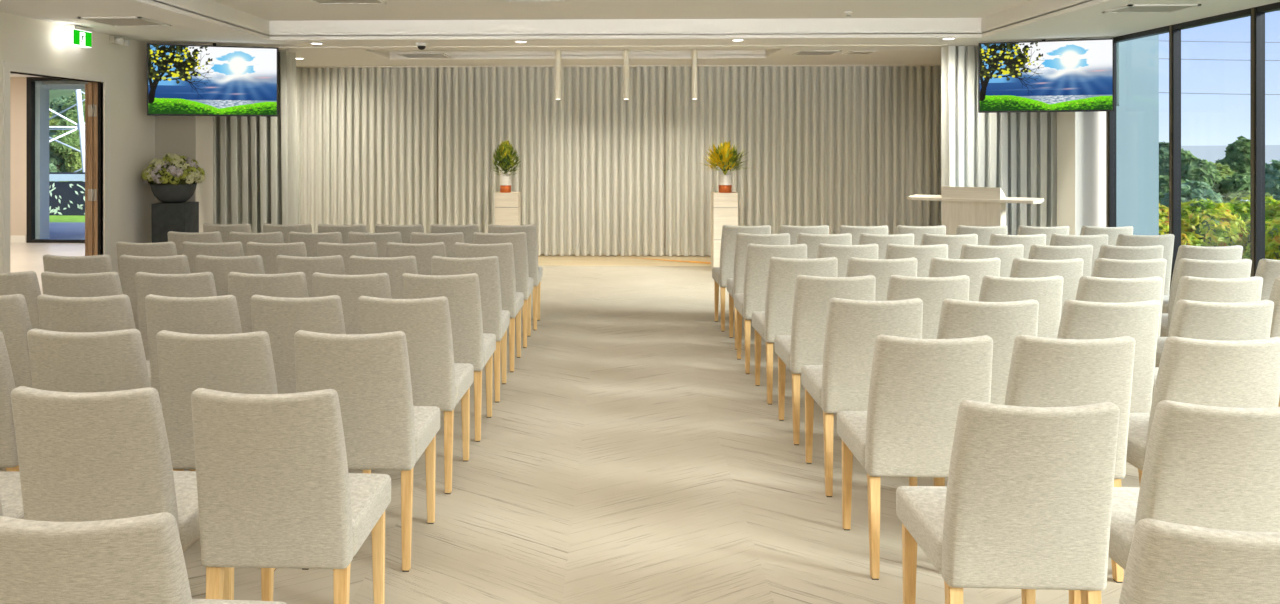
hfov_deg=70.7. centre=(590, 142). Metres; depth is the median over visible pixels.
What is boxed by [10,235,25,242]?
baseboard
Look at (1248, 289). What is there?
upholstered chair
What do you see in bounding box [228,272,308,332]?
upholstered chair
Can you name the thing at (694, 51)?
pendant light
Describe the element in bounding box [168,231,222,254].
upholstered chair
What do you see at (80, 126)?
pylon
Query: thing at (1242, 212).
shrub
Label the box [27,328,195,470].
upholstered chair
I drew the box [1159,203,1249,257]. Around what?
shrub
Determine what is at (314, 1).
ceiling vent
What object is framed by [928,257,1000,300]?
upholstered chair
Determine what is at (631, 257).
trim
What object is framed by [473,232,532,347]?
upholstered chair
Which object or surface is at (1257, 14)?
window
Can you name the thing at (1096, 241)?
upholstered chair
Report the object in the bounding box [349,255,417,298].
upholstered chair
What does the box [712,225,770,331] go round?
upholstered chair
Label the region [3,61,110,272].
trim
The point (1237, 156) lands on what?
tree
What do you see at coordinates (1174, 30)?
window
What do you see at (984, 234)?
upholstered chair
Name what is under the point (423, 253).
upholstered chair
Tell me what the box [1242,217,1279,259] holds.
shrub
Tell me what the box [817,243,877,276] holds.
upholstered chair
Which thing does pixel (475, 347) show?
upholstered chair
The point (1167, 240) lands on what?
upholstered chair
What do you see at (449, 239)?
upholstered chair
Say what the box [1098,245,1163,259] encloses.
upholstered chair
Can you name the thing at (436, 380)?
upholstered chair
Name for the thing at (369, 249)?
upholstered chair
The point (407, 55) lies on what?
ceiling vent
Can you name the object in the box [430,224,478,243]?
upholstered chair
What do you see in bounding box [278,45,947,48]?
trim
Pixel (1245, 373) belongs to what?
upholstered chair
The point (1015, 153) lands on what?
drape
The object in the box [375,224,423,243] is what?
upholstered chair
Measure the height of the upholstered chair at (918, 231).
0.940 m
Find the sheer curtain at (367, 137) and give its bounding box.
[296,67,436,232]
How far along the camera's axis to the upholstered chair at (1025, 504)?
2.50 m
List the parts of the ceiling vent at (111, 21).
panel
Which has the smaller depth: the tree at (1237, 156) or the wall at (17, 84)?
the wall at (17, 84)
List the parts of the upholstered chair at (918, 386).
leg, seat, leg, backrest, leg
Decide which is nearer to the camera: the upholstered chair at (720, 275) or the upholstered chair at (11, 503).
the upholstered chair at (11, 503)
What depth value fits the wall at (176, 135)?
10.21 m
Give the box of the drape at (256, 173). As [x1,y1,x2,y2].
[213,51,298,232]
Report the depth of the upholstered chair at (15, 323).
4.24 m
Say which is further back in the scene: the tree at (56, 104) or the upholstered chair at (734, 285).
the tree at (56, 104)
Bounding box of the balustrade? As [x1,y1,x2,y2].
[49,172,84,215]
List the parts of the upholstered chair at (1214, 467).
leg, seat, backrest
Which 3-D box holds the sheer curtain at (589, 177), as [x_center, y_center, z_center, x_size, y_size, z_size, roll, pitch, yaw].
[-0.587,0.267,13.127,3.320,2.749,0.136,0,0,2]
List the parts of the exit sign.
green panel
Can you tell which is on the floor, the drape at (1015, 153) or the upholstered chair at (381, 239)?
the upholstered chair at (381, 239)
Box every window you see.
[26,77,84,242]
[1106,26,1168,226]
[1169,8,1249,293]
[1250,2,1279,276]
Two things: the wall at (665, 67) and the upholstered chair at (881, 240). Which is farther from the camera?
the wall at (665, 67)
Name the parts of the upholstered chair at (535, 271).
backrest, leg, leg, seat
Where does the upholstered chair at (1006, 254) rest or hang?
on the floor
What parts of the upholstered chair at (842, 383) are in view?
leg, seat, leg, backrest, leg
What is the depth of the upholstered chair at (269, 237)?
7.17 m
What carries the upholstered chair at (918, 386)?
on the floor
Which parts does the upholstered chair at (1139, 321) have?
backrest, leg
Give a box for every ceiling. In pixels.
[0,0,1279,76]
[212,0,1031,20]
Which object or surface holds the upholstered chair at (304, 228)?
on the floor
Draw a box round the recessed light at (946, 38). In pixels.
[941,37,955,39]
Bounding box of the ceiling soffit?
[42,81,87,89]
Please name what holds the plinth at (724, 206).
on the floor
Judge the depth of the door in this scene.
9.18 m
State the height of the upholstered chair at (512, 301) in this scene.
0.940 m
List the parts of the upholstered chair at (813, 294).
leg, seat, leg, backrest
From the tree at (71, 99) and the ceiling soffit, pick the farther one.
the tree at (71, 99)
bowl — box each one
[141,153,205,202]
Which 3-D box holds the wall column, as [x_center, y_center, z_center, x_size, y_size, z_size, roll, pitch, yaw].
[5.979,-0.040,10.115,0.425,3.420,0.620,0,0,2]
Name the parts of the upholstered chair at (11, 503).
backrest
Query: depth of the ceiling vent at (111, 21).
8.24 m
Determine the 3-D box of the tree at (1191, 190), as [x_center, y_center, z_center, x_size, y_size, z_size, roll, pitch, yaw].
[17.590,4.793,27.062,4.043,7.420,3.794,0,0,2]
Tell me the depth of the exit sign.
8.58 m
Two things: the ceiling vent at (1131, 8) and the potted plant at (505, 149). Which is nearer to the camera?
the ceiling vent at (1131, 8)
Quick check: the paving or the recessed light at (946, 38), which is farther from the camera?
the paving
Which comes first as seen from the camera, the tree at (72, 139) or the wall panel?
the wall panel
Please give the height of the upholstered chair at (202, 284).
0.940 m
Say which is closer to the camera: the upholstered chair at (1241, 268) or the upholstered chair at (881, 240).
the upholstered chair at (1241, 268)
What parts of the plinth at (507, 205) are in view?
panel, panel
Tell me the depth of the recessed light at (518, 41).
9.85 m
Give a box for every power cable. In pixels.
[1159,40,1279,42]
[1159,58,1279,60]
[1159,92,1279,94]
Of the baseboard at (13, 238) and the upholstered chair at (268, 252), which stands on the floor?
the upholstered chair at (268, 252)
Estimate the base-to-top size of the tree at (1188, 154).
9.259 m
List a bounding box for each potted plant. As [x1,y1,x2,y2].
[490,140,520,192]
[698,141,747,192]
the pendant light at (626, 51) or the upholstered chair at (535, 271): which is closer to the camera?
the upholstered chair at (535, 271)
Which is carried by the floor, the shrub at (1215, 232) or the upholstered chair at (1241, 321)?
the upholstered chair at (1241, 321)
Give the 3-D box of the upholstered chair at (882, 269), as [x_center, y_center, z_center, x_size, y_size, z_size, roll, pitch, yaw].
[1.816,1.180,5.826,0.465,0.940,0.615,0,0,1]
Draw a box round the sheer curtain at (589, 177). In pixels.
[438,67,664,255]
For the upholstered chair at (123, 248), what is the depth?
6.45 m
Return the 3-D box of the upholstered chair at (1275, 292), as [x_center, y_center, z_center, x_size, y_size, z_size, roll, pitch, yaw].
[3.863,1.180,5.024,0.465,0.940,0.615,0,0,1]
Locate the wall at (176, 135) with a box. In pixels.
[155,44,212,232]
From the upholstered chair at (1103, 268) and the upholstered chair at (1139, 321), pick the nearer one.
the upholstered chair at (1139, 321)
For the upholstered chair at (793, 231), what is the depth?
7.75 m
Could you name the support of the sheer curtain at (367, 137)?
hanging from the rail at (590, 65)
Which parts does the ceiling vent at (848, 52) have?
panel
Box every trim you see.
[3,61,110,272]
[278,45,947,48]
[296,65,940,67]
[631,257,710,263]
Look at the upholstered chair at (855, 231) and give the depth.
7.73 m
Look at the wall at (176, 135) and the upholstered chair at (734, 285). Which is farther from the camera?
the wall at (176, 135)
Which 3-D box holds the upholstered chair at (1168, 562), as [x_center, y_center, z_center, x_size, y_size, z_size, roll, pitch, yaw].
[1.258,1.180,1.928,0.465,0.940,0.615,0,0,3]
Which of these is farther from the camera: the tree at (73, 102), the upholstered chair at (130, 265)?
the tree at (73, 102)
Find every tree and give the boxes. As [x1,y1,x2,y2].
[49,96,68,118]
[49,106,62,132]
[49,113,79,171]
[49,130,65,171]
[49,163,61,181]
[54,99,83,119]
[61,90,84,109]
[62,97,84,121]
[65,145,81,171]
[1159,141,1168,176]
[1159,155,1249,202]
[1160,179,1224,208]
[1181,148,1194,157]
[1213,163,1237,201]
[1215,136,1249,174]
[1224,191,1273,204]
[1265,159,1279,200]
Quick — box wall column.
[1116,35,1158,234]
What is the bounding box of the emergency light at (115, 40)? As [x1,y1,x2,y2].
[109,36,129,45]
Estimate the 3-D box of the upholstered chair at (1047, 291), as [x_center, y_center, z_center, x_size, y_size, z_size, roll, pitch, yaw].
[2.314,1.180,5.061,0.465,0.940,0.615,0,0,0]
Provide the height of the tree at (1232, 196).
6.907 m
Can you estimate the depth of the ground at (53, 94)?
100.69 m
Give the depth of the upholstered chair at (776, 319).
5.63 m
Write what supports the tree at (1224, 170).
on the ground at (53, 94)
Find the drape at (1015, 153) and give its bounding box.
[941,45,1056,234]
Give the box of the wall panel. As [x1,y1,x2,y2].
[1116,106,1139,234]
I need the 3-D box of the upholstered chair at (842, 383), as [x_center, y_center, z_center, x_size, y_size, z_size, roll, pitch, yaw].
[1.312,1.180,4.363,0.465,0.940,0.615,0,0,1]
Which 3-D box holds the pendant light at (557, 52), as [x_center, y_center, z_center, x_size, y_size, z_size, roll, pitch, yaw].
[-0.433,-0.901,11.818,0.074,0.657,0.074,0,0,2]
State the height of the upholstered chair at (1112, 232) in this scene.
0.940 m
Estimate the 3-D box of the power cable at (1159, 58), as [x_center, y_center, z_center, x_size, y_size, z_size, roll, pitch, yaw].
[62.402,-7.861,79.161,60.007,1.444,6.063,0,0,2]
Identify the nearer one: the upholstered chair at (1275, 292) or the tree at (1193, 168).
the upholstered chair at (1275, 292)
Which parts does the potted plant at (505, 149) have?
pot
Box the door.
[85,82,100,255]
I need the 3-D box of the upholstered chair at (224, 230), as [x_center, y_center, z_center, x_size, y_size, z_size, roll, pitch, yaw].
[-3.206,1.180,8.189,0.465,0.940,0.615,0,0,2]
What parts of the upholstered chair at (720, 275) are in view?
seat, leg, leg, backrest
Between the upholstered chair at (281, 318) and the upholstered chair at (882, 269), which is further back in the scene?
the upholstered chair at (882, 269)
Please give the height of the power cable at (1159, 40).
1.444 m
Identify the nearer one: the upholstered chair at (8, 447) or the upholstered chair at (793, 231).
the upholstered chair at (8, 447)
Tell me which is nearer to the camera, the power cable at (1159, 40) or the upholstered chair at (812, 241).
the upholstered chair at (812, 241)
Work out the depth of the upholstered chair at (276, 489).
2.63 m
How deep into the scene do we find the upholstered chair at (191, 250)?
6.45 m
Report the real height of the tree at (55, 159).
9.275 m
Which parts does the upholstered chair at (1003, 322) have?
backrest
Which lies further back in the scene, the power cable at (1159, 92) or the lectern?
the power cable at (1159, 92)
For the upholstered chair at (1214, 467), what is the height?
0.940 m
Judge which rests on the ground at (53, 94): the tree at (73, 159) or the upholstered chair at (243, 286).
the tree at (73, 159)
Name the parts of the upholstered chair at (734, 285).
seat, leg, leg, backrest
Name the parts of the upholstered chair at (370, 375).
backrest, leg, seat, leg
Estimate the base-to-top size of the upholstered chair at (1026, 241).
0.940 m
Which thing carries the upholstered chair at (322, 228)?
on the floor
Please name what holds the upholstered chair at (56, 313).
on the floor
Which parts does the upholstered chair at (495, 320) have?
backrest, leg, leg, seat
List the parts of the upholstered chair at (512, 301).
backrest, leg, leg, seat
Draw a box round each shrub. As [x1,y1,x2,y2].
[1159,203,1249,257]
[1181,198,1275,252]
[1228,194,1279,218]
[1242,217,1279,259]
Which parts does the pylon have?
leg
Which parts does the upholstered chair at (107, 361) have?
backrest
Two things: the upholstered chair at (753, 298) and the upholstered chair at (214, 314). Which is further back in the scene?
the upholstered chair at (753, 298)
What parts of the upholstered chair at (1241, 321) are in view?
seat, backrest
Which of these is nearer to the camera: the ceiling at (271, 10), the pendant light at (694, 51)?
the ceiling at (271, 10)
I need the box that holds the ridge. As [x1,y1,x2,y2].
[1181,145,1279,163]
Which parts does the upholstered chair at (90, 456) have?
backrest, seat, leg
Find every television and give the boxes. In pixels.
[147,43,277,116]
[978,38,1113,112]
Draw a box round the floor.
[0,243,1139,603]
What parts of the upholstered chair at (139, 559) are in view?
backrest, seat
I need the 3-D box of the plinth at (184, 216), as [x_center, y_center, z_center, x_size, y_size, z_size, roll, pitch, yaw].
[-4.570,1.153,9.902,0.370,0.995,0.330,0,0,2]
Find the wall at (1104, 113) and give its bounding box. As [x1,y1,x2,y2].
[1103,111,1105,226]
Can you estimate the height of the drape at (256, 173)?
2.761 m
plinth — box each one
[152,202,198,242]
[495,192,520,224]
[711,192,737,268]
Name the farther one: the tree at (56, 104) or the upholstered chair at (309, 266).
the tree at (56, 104)
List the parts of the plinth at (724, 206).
panel, panel, panel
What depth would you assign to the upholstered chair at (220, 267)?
5.67 m
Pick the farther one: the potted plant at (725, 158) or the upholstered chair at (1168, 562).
the potted plant at (725, 158)
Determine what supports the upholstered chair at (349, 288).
on the floor
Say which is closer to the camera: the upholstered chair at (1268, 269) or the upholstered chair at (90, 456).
the upholstered chair at (90, 456)
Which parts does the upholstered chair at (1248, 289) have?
seat, backrest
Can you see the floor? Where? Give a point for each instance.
(628, 454)
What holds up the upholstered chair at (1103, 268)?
on the floor
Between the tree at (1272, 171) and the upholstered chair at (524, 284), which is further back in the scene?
the tree at (1272, 171)
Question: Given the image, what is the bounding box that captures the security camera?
[416,42,426,49]
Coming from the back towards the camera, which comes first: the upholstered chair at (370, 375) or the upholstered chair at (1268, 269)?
the upholstered chair at (1268, 269)
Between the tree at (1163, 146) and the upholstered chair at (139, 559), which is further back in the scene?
the tree at (1163, 146)
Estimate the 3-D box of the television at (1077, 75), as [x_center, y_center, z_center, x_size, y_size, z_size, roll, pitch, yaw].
[4.897,-0.727,9.732,1.309,0.787,0.126,0,0,20]
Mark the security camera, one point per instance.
(421, 45)
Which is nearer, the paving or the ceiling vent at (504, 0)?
the ceiling vent at (504, 0)
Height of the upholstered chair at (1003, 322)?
0.940 m
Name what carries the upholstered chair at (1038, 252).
on the floor
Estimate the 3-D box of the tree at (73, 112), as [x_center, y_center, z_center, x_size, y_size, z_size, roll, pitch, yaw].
[-35.566,1.349,64.034,3.743,9.259,6.129,0,0,30]
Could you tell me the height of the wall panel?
2.070 m
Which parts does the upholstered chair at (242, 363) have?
backrest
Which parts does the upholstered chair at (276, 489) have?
leg, leg, backrest, leg, seat, leg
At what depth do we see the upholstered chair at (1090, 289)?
4.76 m
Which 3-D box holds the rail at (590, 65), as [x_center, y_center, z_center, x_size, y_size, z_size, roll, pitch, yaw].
[0.378,-1.119,13.095,9.470,0.022,0.200,0,0,2]
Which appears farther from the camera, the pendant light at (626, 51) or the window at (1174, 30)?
the pendant light at (626, 51)
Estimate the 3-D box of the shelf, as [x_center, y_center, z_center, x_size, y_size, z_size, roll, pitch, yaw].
[4.142,0.605,9.735,1.320,0.030,0.560,0,0,31]
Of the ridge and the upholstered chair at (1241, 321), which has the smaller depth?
the upholstered chair at (1241, 321)
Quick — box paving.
[49,222,84,238]
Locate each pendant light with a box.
[555,49,560,98]
[623,49,628,98]
[692,49,696,98]
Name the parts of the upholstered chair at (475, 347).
backrest, leg, leg, seat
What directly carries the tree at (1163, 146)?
on the ground at (53, 94)
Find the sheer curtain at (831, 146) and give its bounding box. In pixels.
[666,66,940,255]
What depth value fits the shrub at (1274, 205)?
11.76 m
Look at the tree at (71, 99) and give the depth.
80.51 m
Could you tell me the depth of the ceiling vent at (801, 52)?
11.04 m
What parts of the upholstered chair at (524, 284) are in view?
backrest, leg, leg, seat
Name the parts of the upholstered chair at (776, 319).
leg, seat, leg, backrest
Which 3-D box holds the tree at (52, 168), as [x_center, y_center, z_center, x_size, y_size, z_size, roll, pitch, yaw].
[-32.681,4.518,54.400,3.557,6.957,3.790,0,0,6]
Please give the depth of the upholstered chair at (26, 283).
4.98 m
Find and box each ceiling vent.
[78,17,171,26]
[310,0,386,3]
[396,53,450,57]
[504,0,566,0]
[792,50,841,54]
[842,51,877,54]
[1103,4,1200,12]
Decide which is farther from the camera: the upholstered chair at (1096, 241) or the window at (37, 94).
the window at (37, 94)
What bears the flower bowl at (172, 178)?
on the plinth at (184, 216)
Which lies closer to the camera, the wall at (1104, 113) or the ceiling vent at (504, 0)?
the ceiling vent at (504, 0)
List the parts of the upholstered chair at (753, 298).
seat, leg, leg, backrest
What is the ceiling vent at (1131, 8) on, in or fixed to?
in the ceiling at (199, 22)
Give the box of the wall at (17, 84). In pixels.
[10,77,25,234]
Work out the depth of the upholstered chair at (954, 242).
7.02 m
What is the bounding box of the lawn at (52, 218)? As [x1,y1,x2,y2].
[49,215,84,221]
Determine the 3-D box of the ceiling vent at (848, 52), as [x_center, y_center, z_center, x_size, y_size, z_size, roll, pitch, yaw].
[3.320,-1.114,11.105,0.330,0.012,0.400,0,0,2]
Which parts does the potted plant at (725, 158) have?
pot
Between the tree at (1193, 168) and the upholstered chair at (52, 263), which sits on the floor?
the upholstered chair at (52, 263)
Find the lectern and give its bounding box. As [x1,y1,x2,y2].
[907,186,1043,234]
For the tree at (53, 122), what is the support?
on the ground at (53, 94)
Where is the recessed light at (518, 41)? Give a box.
[514,40,527,42]
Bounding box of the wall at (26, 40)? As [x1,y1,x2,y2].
[0,11,154,273]
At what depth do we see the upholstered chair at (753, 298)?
6.38 m
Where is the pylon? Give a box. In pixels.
[49,90,84,181]
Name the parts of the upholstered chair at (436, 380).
backrest, leg, seat, leg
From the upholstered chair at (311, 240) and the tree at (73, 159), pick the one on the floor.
the upholstered chair at (311, 240)
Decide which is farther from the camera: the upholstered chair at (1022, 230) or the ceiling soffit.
the ceiling soffit
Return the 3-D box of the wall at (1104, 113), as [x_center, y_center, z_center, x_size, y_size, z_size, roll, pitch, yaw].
[5.667,0.265,11.475,0.140,2.770,3.420,0,0,2]
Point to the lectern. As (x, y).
(964, 206)
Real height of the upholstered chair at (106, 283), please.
0.940 m
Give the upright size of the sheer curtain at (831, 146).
2.749 m
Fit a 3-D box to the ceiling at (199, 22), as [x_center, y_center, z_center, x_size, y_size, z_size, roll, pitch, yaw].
[-3.686,-1.235,5.688,18.490,0.290,18.350,0,0,2]
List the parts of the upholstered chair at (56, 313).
backrest, seat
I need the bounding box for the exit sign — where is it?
[65,25,93,47]
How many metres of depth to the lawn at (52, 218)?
20.03 m
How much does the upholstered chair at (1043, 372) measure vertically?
0.940 m
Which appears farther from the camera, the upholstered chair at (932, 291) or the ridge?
the ridge
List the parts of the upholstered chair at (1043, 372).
backrest, leg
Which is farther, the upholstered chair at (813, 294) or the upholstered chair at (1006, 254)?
the upholstered chair at (1006, 254)
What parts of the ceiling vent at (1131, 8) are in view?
panel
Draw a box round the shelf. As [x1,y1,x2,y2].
[907,194,1043,203]
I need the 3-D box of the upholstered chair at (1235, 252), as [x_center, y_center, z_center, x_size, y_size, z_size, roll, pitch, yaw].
[4.317,1.180,6.501,0.465,0.940,0.615,0,0,1]
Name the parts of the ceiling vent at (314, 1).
panel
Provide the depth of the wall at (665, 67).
13.32 m
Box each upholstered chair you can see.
[0,271,40,328]
[0,294,32,387]
[0,331,18,470]
[0,471,23,518]
[0,512,285,603]
[11,386,233,599]
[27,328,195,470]
[37,294,150,384]
[41,271,122,296]
[43,254,113,273]
[116,241,176,286]
[120,255,189,329]
[135,272,216,359]
[145,294,241,402]
[156,330,277,570]
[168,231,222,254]
[183,241,243,272]
[191,388,390,603]
[196,255,264,295]
[203,223,251,242]
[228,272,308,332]
[229,231,283,255]
[246,242,306,273]
[251,295,345,393]
[263,224,311,242]
[276,255,344,296]
[289,231,342,256]
[294,330,439,571]
[312,272,391,333]
[317,242,377,274]
[318,224,366,243]
[348,232,401,256]
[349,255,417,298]
[358,296,473,493]
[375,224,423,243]
[386,242,445,274]
[401,273,495,441]
[411,232,463,257]
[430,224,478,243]
[431,256,509,401]
[454,242,523,371]
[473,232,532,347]
[488,224,542,329]
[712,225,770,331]
[726,233,789,349]
[734,243,806,373]
[752,257,837,404]
[775,275,875,444]
[779,225,828,244]
[797,233,851,258]
[801,298,922,496]
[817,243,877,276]
[837,335,992,579]
[838,225,887,244]
[846,257,916,300]
[859,233,913,258]
[885,244,947,276]
[886,275,969,338]
[895,225,945,244]
[896,400,1119,603]
[921,233,977,258]
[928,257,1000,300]
[937,299,1038,485]
[956,225,1007,245]
[960,244,1023,276]
[978,275,1062,337]
[989,234,1045,258]
[1005,335,1134,582]
[1010,258,1083,314]
[1017,226,1068,245]
[1028,244,1092,276]
[1050,234,1107,275]
[1057,300,1160,484]
[1069,400,1279,603]
[1075,276,1162,360]
[1080,226,1132,245]
[1091,258,1166,336]
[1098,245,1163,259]
[1116,234,1174,294]
[1118,518,1279,603]
[1126,336,1279,470]
[1152,300,1273,397]
[1155,276,1262,366]
[1160,258,1251,336]
[1162,245,1242,312]
[1255,259,1279,299]
[1269,276,1279,406]
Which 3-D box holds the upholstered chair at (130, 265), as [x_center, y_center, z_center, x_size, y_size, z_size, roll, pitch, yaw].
[-2.772,1.180,5.957,0.465,0.940,0.615,0,0,1]
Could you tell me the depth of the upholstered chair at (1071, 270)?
5.52 m
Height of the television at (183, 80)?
0.820 m
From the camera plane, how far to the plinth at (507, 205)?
11.73 m
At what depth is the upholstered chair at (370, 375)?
3.42 m
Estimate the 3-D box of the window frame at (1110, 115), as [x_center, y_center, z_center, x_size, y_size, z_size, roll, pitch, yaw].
[5.563,0.265,9.132,0.086,2.770,1.100,0,0,2]
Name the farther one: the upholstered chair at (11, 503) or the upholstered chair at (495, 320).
the upholstered chair at (495, 320)
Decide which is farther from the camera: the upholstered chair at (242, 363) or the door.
the door
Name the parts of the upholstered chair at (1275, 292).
backrest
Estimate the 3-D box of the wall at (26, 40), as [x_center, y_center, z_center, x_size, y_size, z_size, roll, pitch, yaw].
[-5.171,0.265,5.032,0.140,2.770,16.950,0,0,2]
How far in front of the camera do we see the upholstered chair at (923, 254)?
6.30 m
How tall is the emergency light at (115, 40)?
0.084 m

